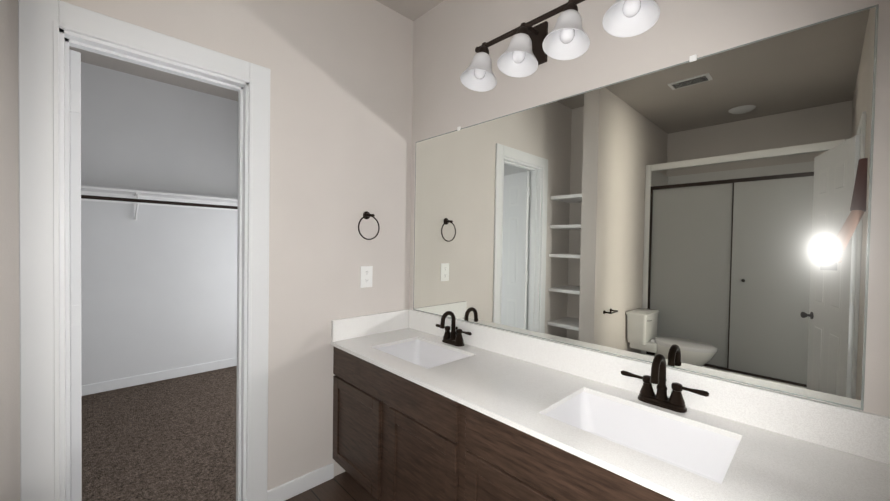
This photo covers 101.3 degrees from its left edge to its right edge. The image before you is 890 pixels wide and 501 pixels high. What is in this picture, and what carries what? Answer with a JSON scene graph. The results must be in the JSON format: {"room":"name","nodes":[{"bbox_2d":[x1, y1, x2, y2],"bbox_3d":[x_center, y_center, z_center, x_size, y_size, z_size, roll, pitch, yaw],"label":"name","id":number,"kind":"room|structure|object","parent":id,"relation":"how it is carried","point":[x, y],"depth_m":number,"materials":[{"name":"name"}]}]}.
{"room":"bathroom","nodes":[
{"label":"bathroom","id":0,"kind":"room"},
{"bbox_2d":[81,366,236,500],"bbox_3d":[-2.243,1.430,2.825,2.940,0.072,2.730,0,1,-44],"label":"floor","id":1,"kind":"structure","parent":0,"point":[173,439],"depth_m":2.69,"materials":[{"name":"brown carpet"}]},
{"bbox_2d":[81,62,237,385],"bbox_3d":[-3.164,-0.185,3.695,2.820,3.120,0.120,0,1,-44],"label":"wall","id":2,"kind":"structure","parent":0,"point":[158,288],"depth_m":3.77,"materials":[{"name":"paint"}]},
{"bbox_2d":[81,357,236,395],"bbox_3d":[-3.100,1.315,3.714,2.696,0.097,0.014,0,1,-44],"label":"baseboard","id":3,"kind":"structure","parent":2,"relation":"attached to","point":[99,387],"depth_m":3.78,"materials":[{"name":"white wood"}]},
{"bbox_2d":[81,186,237,219],"bbox_3d":[-2.973,-0.435,3.579,2.696,0.270,0.300,0,1,-44],"label":"shelf","id":4,"kind":"object","parent":2,"relation":"attached to","point":[136,198],"depth_m":3.63,"materials":[{"name":"white wood"}]},
{"bbox_2d":[0,0,412,500],"bbox_3d":[-1.830,-0.120,1.275,4.490,3.120,0.120,0,1,-44],"label":"wall","id":5,"kind":"structure","parent":0,"point":[341,79],"depth_m":2.17,"materials":[{"name":"beige paint"}]},
{"bbox_2d":[69,49,81,500],"bbox_3d":[-1.877,0.273,1.789,0.666,2.290,0.183,2,1,36],"label":"closet door","id":6,"kind":"structure","parent":5,"relation":"in","point":[75,289],"depth_m":1.60,"materials":[{"name":"white wood"}]},
{"bbox_2d":[18,0,270,500],"bbox_3d":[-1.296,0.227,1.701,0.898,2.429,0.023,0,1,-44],"label":"door frame","id":7,"kind":"structure","parent":5,"relation":"attached to","point":[41,23],"depth_m":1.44,"materials":[{"name":"white wood"}]},
{"bbox_2d":[267,463,333,500],"bbox_3d":[-0.850,1.392,2.175,0.399,0.097,0.014,0,1,-44],"label":"baseboard","id":8,"kind":"structure","parent":5,"relation":"attached to","point":[298,485],"depth_m":2.15,"materials":[{"name":"white wood"}]},
{"bbox_2d":[360,266,372,287],"bbox_3d":[-0.526,0.176,2.450,0.092,0.144,0.008,0,1,-44],"label":"electrical outlet plate","id":9,"kind":"object","parent":5,"relation":"attached to","point":[366,276],"depth_m":2.44,"materials":[{"name":"white plastic"}]},
{"bbox_2d":[358,211,379,239],"bbox_3d":[-0.511,-0.165,2.427,0.165,0.192,0.045,0,1,-44],"label":"towel ring","id":10,"kind":"object","parent":5,"relation":"attached to","point":[367,215],"depth_m":2.42,"materials":[{"name":"black metal"}]},
{"bbox_2d":[331,309,409,340],"bbox_3d":[-0.482,0.503,2.492,0.620,0.136,0.020,0,1,-44],"label":"backsplash","id":11,"kind":"structure","parent":5,"relation":"attached to","point":[342,329],"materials":[{"name":"white stone"}]},
{"bbox_2d":[69,0,443,100],"bbox_3d":[-1.890,-1.722,1.336,4.490,0.080,5.210,0,1,-44],"label":"ceiling","id":12,"kind":"structure","parent":0,"point":[413,10],"depth_m":3.44,"materials":[{"name":"paint"}]},
{"bbox_2d":[285,471,377,500],"bbox_3d":[-0.997,1.500,0.410,4.490,0.060,2.480,0,1,-44],"label":"floor","id":13,"kind":"structure","parent":0,"point":[345,486],"depth_m":2.18,"materials":[{"name":"brown wood"}]},
{"bbox_2d":[332,337,665,500],"bbox_3d":[0.294,1.043,1.697,0.604,0.850,2.268,0,1,-44],"label":"bathroom vanity","id":14,"kind":"object","parent":13,"relation":"on","point":[430,407],"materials":[{"name":"brown wood"}]},
{"bbox_2d":[330,329,889,500],"bbox_3d":[0.303,0.608,1.672,0.624,0.020,2.296,0,1,-44],"label":"countertop","id":15,"kind":"structure","parent":14,"relation":"on","point":[767,466],"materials":[{"name":"white stone"}]},
{"bbox_2d":[370,337,473,368],"bbox_3d":[-0.137,0.689,2.131,0.431,0.197,0.584,0,1,-44],"label":"sink","id":16,"kind":"object","parent":15,"relation":"in","point":[426,352],"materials":[{"name":"white ceramic"}]},
{"bbox_2d":[434,311,473,348],"bbox_3d":[0.023,0.478,2.261,0.142,0.210,0.309,0,1,-44],"label":"faucet","id":17,"kind":"object","parent":15,"relation":"on","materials":[{"name":"black metal"}]},
{"bbox_2d":[542,389,741,484],"bbox_3d":[0.670,0.718,1.292,0.431,0.197,0.614,0,1,-44],"label":"sink","id":18,"kind":"object","parent":15,"relation":"in","point":[704,450],"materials":[{"name":"white ceramic"}]},
{"bbox_2d":[410,309,889,464],"bbox_3d":[0.529,0.530,1.873,0.020,0.136,2.276,0,1,-44],"label":"backsplash","id":19,"kind":"structure","parent":15,"relation":"on","point":[860,433],"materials":[{"name":"white stone"}]},
{"bbox_2d":[618,354,709,412],"bbox_3d":[0.832,0.507,1.420,0.142,0.210,0.309,0,1,-44],"label":"faucet","id":20,"kind":"object","parent":15,"relation":"on","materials":[{"name":"black metal"}]},
{"bbox_2d":[409,0,889,416],"bbox_3d":[-0.345,-0.125,2.876,0.130,3.120,5.210,0,1,-44],"label":"wall","id":21,"kind":"structure","parent":0,"point":[708,215],"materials":[{"name":"beige mirror"}]},
{"bbox_2d":[460,0,659,91],"bbox_3d":[0.482,-1.039,1.746,0.261,0.274,0.994,0,1,-44],"label":"sconce","id":22,"kind":"object","parent":21,"relation":"attached to","point":[528,51],"depth_m":1.72,"materials":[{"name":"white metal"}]}
]}

